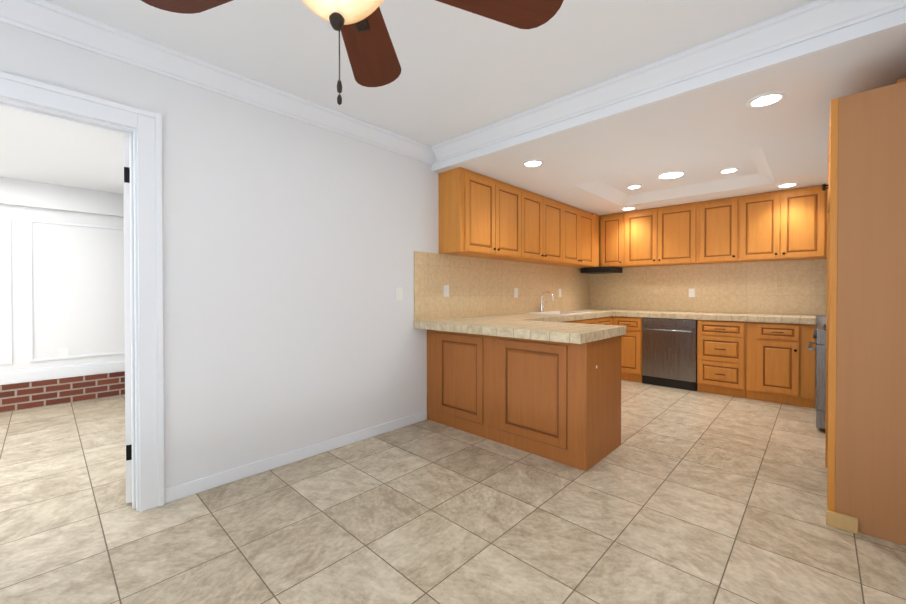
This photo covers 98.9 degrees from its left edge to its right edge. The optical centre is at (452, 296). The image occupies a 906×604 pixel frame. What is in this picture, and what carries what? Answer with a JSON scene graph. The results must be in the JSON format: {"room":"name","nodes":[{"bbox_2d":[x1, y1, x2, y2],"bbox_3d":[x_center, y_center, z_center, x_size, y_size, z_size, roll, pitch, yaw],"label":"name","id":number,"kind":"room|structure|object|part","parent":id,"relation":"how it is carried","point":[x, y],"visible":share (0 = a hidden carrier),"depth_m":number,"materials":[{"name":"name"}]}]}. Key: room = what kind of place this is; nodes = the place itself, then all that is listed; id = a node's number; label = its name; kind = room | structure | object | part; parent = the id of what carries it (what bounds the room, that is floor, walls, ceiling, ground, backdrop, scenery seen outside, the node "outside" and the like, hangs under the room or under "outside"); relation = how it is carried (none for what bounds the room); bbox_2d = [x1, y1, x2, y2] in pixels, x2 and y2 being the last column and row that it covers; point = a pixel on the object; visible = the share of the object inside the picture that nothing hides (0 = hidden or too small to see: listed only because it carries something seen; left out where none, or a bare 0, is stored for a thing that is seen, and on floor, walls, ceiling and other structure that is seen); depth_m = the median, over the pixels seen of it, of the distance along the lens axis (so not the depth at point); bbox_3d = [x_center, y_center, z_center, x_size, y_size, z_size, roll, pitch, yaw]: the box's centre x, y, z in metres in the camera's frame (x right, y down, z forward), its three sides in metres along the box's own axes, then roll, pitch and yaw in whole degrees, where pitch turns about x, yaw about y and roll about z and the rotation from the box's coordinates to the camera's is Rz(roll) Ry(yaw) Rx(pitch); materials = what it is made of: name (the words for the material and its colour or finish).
{"room":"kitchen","nodes":[
{"label":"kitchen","id":0,"kind":"room"},
{"bbox_2d":[0,22,438,488],"bbox_3d":[-1.206,-0.175,2.917,0.120,2.800,10.290,0,1,43],"label":"wall","id":1,"kind":"structure","parent":0,"point":[290,246],"depth_m":2.86,"materials":[{"name":"white paint"}]},
{"bbox_2d":[0,371,124,412],"bbox_3d":[-4.664,1.072,4.100,0.044,0.285,6.980,0,1,43],"label":"wall band","id":2,"kind":"object","parent":1,"relation":"attached to","point":[26,395],"visible":0.44,"depth_m":4.34,"materials":[{"name":"red brick"}]},
{"bbox_2d":[0,216,124,384],"bbox_3d":[-4.669,0.045,4.096,0.029,1.763,6.980,0,1,43],"label":"trim","id":3,"kind":"structure","parent":1,"relation":"attached to","point":[34,374],"depth_m":4.19,"materials":[{"name":"white paint"}]},
{"bbox_2d":[59,348,68,356],"bbox_3d":[-4.412,0.652,4.388,0.010,0.120,0.080,0,1,43],"label":"outlet","id":4,"kind":"object","parent":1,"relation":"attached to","point":[63,352],"visible":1,"depth_m":4.39,"materials":[{"name":"white plastic"}]},
{"bbox_2d":[0,71,163,511],"bbox_3d":[-2.131,0.088,1.942,0.176,2.290,1.070,0,1,43],"label":"door frame","id":5,"kind":"structure","parent":1,"relation":"attached to","point":[141,129],"depth_m":2.22,"materials":[{"name":"white paint"}]},
{"bbox_2d":[123,136,131,502],"bbox_3d":[-2.119,0.140,2.619,0.183,2.151,0.834,0,1,-32],"label":"door leaf","id":6,"kind":"structure","parent":1,"relation":"in","point":[127,294],"depth_m":2.27,"materials":[{"name":"white paint"}]},
{"bbox_2d":[0,0,435,171],"bbox_3d":[-1.644,-1.331,2.281,0.105,0.192,4.340,0,1,43],"label":"crown molding","id":7,"kind":"structure","parent":1,"relation":"attached to","point":[41,17],"depth_m":2.31,"materials":[{"name":"white paint"}]},
{"bbox_2d":[164,411,426,503],"bbox_3d":[-1.714,1.188,2.296,0.012,0.085,4.233,0,1,43],"label":"baseboard","id":8,"kind":"structure","parent":1,"relation":"attached to","point":[177,492],"depth_m":2.78,"materials":[{"name":"white paint"}]},
{"bbox_2d":[396,287,402,300],"bbox_3d":[-0.496,-0.021,3.574,0.010,0.120,0.080,0,1,43],"label":"switch plate","id":9,"kind":"object","parent":1,"relation":"attached to","point":[399,293],"visible":1,"depth_m":3.57,"materials":[{"name":"white plastic"}]},
{"bbox_2d":[439,167,526,260],"bbox_3d":[0.341,-0.844,4.226,0.318,0.814,1.087,0,1,43],"label":"upper cabinet","id":10,"kind":"object","parent":1,"relation":"attached to","point":[481,216],"depth_m":3.94,"materials":[{"name":"brown wood"}]},
{"bbox_2d":[414,251,589,320],"bbox_3d":[0.962,-0.110,5.112,0.011,0.669,3.878,0,1,43],"label":"tile backsplash","id":11,"kind":"structure","parent":1,"relation":"attached to","point":[478,287],"depth_m":4.53,"materials":[{"name":"beige tile"}]},
{"bbox_2d":[444,285,448,296],"bbox_3d":[-0.068,-0.055,4.009,0.009,0.120,0.076,0,1,43],"label":"outlet","id":12,"kind":"object","parent":11,"relation":"attached to","point":[446,287],"depth_m":4.01,"materials":[{"name":"white plastic"}]},
{"bbox_2d":[514,288,517,297],"bbox_3d":[0.805,-0.043,4.931,0.009,0.120,0.076,0,1,43],"label":"outlet","id":13,"kind":"object","parent":11,"relation":"attached to","point":[515,289],"depth_m":4.92,"materials":[{"name":"white plastic"}]},
{"bbox_2d":[511,191,566,264],"bbox_3d":[1.014,-0.850,4.937,0.318,0.814,1.119,0,1,43],"label":"upper cabinet","id":14,"kind":"object","parent":1,"relation":"attached to","point":[546,217],"depth_m":4.88,"materials":[{"name":"brown wood"}]},
{"bbox_2d":[555,205,594,266],"bbox_3d":[1.668,-0.856,5.627,0.318,0.814,1.030,0,1,43],"label":"upper cabinet","id":15,"kind":"object","parent":1,"relation":"attached to","point":[580,223],"depth_m":5.58,"materials":[{"name":"brown wood"}]},
{"bbox_2d":[579,214,598,267],"bbox_3d":[2.074,-0.860,6.056,0.318,0.814,0.272,0,1,43],"label":"upper cabinet","id":16,"kind":"object","parent":1,"relation":"attached to","point":[596,216],"depth_m":6.00,"materials":[{"name":"brown wood"}]},
{"bbox_2d":[432,0,905,170],"bbox_3d":[1.070,-1.334,2.606,3.360,0.192,0.138,0,1,43],"label":"crown molding","id":17,"kind":"structure","parent":1,"relation":"attached to","point":[815,27],"depth_m":2.26,"materials":[{"name":"white paint"}]},
{"bbox_2d":[0,380,905,603],"bbox_3d":[-1.063,1.255,2.863,7.580,0.060,10.550,0,1,43],"label":"floor","id":18,"kind":"structure","parent":0,"point":[679,496],"depth_m":2.10,"materials":[{"name":"tile"}]},
{"bbox_2d":[427,329,620,470],"bbox_3d":[0.559,0.766,3.506,1.643,0.907,0.660,0,1,43],"label":"base cabinet","id":19,"kind":"object","parent":18,"relation":"on","point":[549,390],"depth_m":3.05,"materials":[{"name":"brown wood"}]},
{"bbox_2d":[414,317,625,344],"bbox_3d":[0.519,0.274,3.434,1.678,0.068,0.836,0,1,43],"label":"countertop","id":20,"kind":"structure","parent":19,"relation":"on","point":[568,333],"depth_m":3.06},
{"bbox_2d":[569,317,600,323],"bbox_3d":[1.404,0.751,5.129,0.638,0.908,1.004,0,1,43],"label":"base cabinet","id":21,"kind":"object","parent":18,"relation":"on","point":[585,320],"depth_m":5.06,"materials":[{"name":"brown wood"}]},
{"bbox_2d":[477,309,624,320],"bbox_3d":[1.475,0.259,5.193,0.648,0.068,3.030,0,1,43],"label":"countertop","id":22,"kind":"structure","parent":21,"relation":"on","point":[568,315],"depth_m":4.76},
{"bbox_2d":[540,291,553,311],"bbox_3d":[1.283,0.076,5.244,0.211,0.296,0.110,0,1,43],"label":"faucet","id":23,"kind":"object","parent":22,"relation":"on","point":[541,304],"visible":0.98,"depth_m":5.26,"materials":[{"name":"silver metal"}]},
{"bbox_2d":[601,317,611,324],"bbox_3d":[1.876,0.747,5.628,0.638,0.908,0.618,0,1,43],"label":"base cabinet","id":24,"kind":"object","parent":18,"relation":"on","point":[604,320],"depth_m":5.47,"materials":[{"name":"brown wood"}]},
{"bbox_2d":[612,314,641,382],"bbox_3d":[2.671,0.746,5.726,0.418,0.908,0.648,0,1,43],"label":"base cabinet","id":25,"kind":"object","parent":18,"relation":"on","point":[631,342],"depth_m":5.45,"materials":[{"name":"brown wood"}]},
{"bbox_2d":[642,318,696,390],"bbox_3d":[3.038,0.752,5.330,0.650,0.904,0.683,0,1,43],"label":"dishwasher","id":26,"kind":"object","parent":18,"relation":"on","point":[669,352],"visible":0.92,"depth_m":5.10,"materials":[{"name":"silver metal"}]},
{"bbox_2d":[696,318,751,398],"bbox_3d":[3.498,0.753,4.943,0.540,0.908,0.648,0,1,43],"label":"base cabinet","id":27,"kind":"object","parent":18,"relation":"on","point":[724,348],"depth_m":4.70,"materials":[{"name":"brown wood"}]},
{"bbox_2d":[752,322,815,408],"bbox_3d":[3.895,0.756,4.567,0.554,0.908,0.648,0,1,43],"label":"base cabinet","id":28,"kind":"object","parent":18,"relation":"on","point":[767,357],"depth_m":4.32,"materials":[{"name":"brown wood"}]},
{"bbox_2d":[613,310,815,321],"bbox_3d":[3.310,0.260,5.100,2.142,0.068,0.644,0,1,43],"label":"countertop","id":29,"kind":"structure","parent":28,"relation":"on","point":[627,313],"depth_m":4.78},
{"bbox_2d":[807,324,825,428],"bbox_3d":[3.788,0.692,3.520,0.834,1.055,0.760,0,1,43],"label":"range oven","id":30,"kind":"object","parent":18,"relation":"on","point":[819,334],"visible":0.17,"depth_m":3.47,"materials":[{"name":"silver metal"}]},
{"bbox_2d":[826,510,857,533],"bbox_3d":[2.061,1.195,2.053,0.119,0.075,0.028,0,1,43],"label":"block","id":31,"kind":"object","parent":18,"relation":"on","point":[842,521],"visible":0.98,"depth_m":2.04,"materials":[{"name":"brown wood"}]},
{"bbox_2d":[822,78,905,545],"bbox_3d":[2.617,0.068,2.213,0.746,2.325,0.980,0,1,43],"label":"tall cabinet","id":32,"kind":"object","parent":18,"relation":"on","point":[865,448],"visible":0.88,"depth_m":1.99,"materials":[{"name":"brown wood"}]},
{"bbox_2d":[0,0,905,215],"bbox_3d":[-1.097,-1.425,2.803,6.980,0.400,10.050,0,1,43],"label":"ceiling","id":33,"kind":"structure","parent":0,"point":[463,72],"depth_m":2.55,"materials":[{"name":"white paint"}]},
{"bbox_2d":[0,177,123,216],"bbox_3d":[-4.655,-1.100,4.072,0.069,0.269,6.980,0,1,43],"label":"beam","id":34,"kind":"structure","parent":33,"relation":"attached to","point":[19,192],"depth_m":4.31,"materials":[{"name":"white paint"}]},
{"bbox_2d":[141,0,563,104],"bbox_3d":[-0.305,-0.954,0.966,1.282,0.922,1.276,0,1,43],"label":"ceiling fan","id":35,"kind":"object","parent":33,"relation":"hanging from","point":[369,46],"visible":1,"depth_m":1.24,"materials":[{"name":"brown wood"}]},
{"bbox_3d":[-0.702,-0.904,1.133,0.510,0.019,0.196,0,15,17],"label":"blade","id":36,"kind":"part","parent":35,"relation":"part of","materials":[{"name":"brown wood"}]},
{"bbox_3d":[-0.303,-0.955,0.996,0.389,0.922,0.387,0,1,43],"label":"motor","id":37,"kind":"part","parent":35,"relation":"part of","materials":[{"name":"brown metal"}]},
{"bbox_3d":[-0.302,-0.798,1.007,0.318,0.134,0.318,0,1,43],"label":"lamp shade","id":38,"kind":"part","parent":35,"relation":"part of","materials":[{"name":"beige glass"}]},
{"bbox_3d":[-0.305,-0.907,1.426,0.196,0.019,0.510,-14,1,0],"label":"blade","id":39,"kind":"part","parent":35,"relation":"part of","materials":[{"name":"brown wood"}]},
{"bbox_3d":[0.097,-0.904,1.138,0.510,0.019,0.196,0,-13,-19],"label":"blade","id":40,"kind":"part","parent":35,"relation":"part of","materials":[{"name":"brown wood"}]},
{"bbox_2d":[522,160,543,166],"bbox_3d":[0.750,-1.244,3.637,0.198,0.009,0.198,0,1,43],"label":"recessed light","id":41,"kind":"object","parent":33,"relation":"in","point":[532,163],"visible":1,"depth_m":3.63,"materials":[{"name":"white paint"}]},
{"bbox_2d":[621,207,635,209],"bbox_3d":[2.529,-1.261,5.589,0.198,0.009,0.198,0,1,43],"label":"recessed light","id":42,"kind":"object","parent":33,"relation":"in","point":[629,208],"visible":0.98,"depth_m":5.56,"materials":[{"name":"white paint"}]},
{"bbox_2d":[626,185,641,188],"bbox_3d":[2.266,-1.364,4.845,0.188,0.009,0.188,0,1,43],"label":"recessed light","id":43,"kind":"object","parent":33,"relation":"in","point":[634,187],"visible":1,"depth_m":4.85,"materials":[{"name":"white paint"}]},
{"bbox_2d":[657,171,685,178],"bbox_3d":[2.457,-1.360,4.363,0.288,0.009,0.288,0,1,43],"label":"recessed light","id":44,"kind":"object","parent":33,"relation":"in","point":[672,175],"visible":1,"depth_m":4.36,"materials":[{"name":"white paint"}]},
{"bbox_2d":[718,168,738,173],"bbox_3d":[2.991,-1.359,4.201,0.188,0.009,0.188,0,1,43],"label":"recessed light","id":45,"kind":"object","parent":33,"relation":"in","point":[728,170],"visible":0.98,"depth_m":4.18,"materials":[{"name":"white paint"}]},
{"bbox_2d":[746,92,786,107],"bbox_3d":[1.972,-1.233,2.440,0.198,0.009,0.198,0,1,43],"label":"recessed light","id":46,"kind":"object","parent":33,"relation":"in","point":[766,99],"visible":1,"depth_m":2.43,"materials":[{"name":"white paint"}]},
{"bbox_2d":[776,183,798,187],"bbox_3d":[3.772,-1.250,4.372,0.198,0.009,0.198,0,1,43],"label":"recessed light","id":47,"kind":"object","parent":33,"relation":"in","point":[785,185],"visible":0.96,"depth_m":4.37,"materials":[{"name":"white paint"}]},
{"bbox_2d":[608,309,825,397],"bbox_3d":[3.632,-0.196,5.339,3.540,2.800,0.120,0,1,43],"label":"wall","id":48,"kind":"structure","parent":0,"point":[820,320],"depth_m":4.59,"materials":[{"name":"white paint"}]},
{"bbox_2d":[590,259,826,315],"bbox_3d":[3.594,-0.111,5.284,3.538,0.669,0.010,0,1,43],"label":"tile backsplash","id":49,"kind":"structure","parent":48,"relation":"attached to","point":[789,287],"depth_m":5.24,"materials":[{"name":"beige tile"}]},
{"bbox_2d":[689,289,694,296],"bbox_3d":[3.377,-0.048,5.477,0.076,0.120,0.008,0,1,43],"label":"outlet","id":50,"kind":"object","parent":49,"relation":"attached to","point":[691,291],"depth_m":5.47,"materials":[{"name":"white plastic"}]},
{"bbox_2d":[599,184,827,267],"bbox_3d":[3.476,-0.852,5.152,2.998,0.814,0.353,0,1,43],"label":"upper cabinet","id":51,"kind":"object","parent":48,"relation":"attached to","point":[786,225],"visible":0.85,"depth_m":4.97,"materials":[{"name":"brown wood"}]},
{"bbox_2d":[580,266,621,273],"bbox_3d":[2.347,-0.410,6.132,0.500,0.083,0.432,0,1,43],"label":"under-cabinet radio","id":52,"kind":"object","parent":51,"relation":"attached to","point":[599,270],"visible":1,"depth_m":5.99,"materials":[{"name":"black plastic"}]}
]}

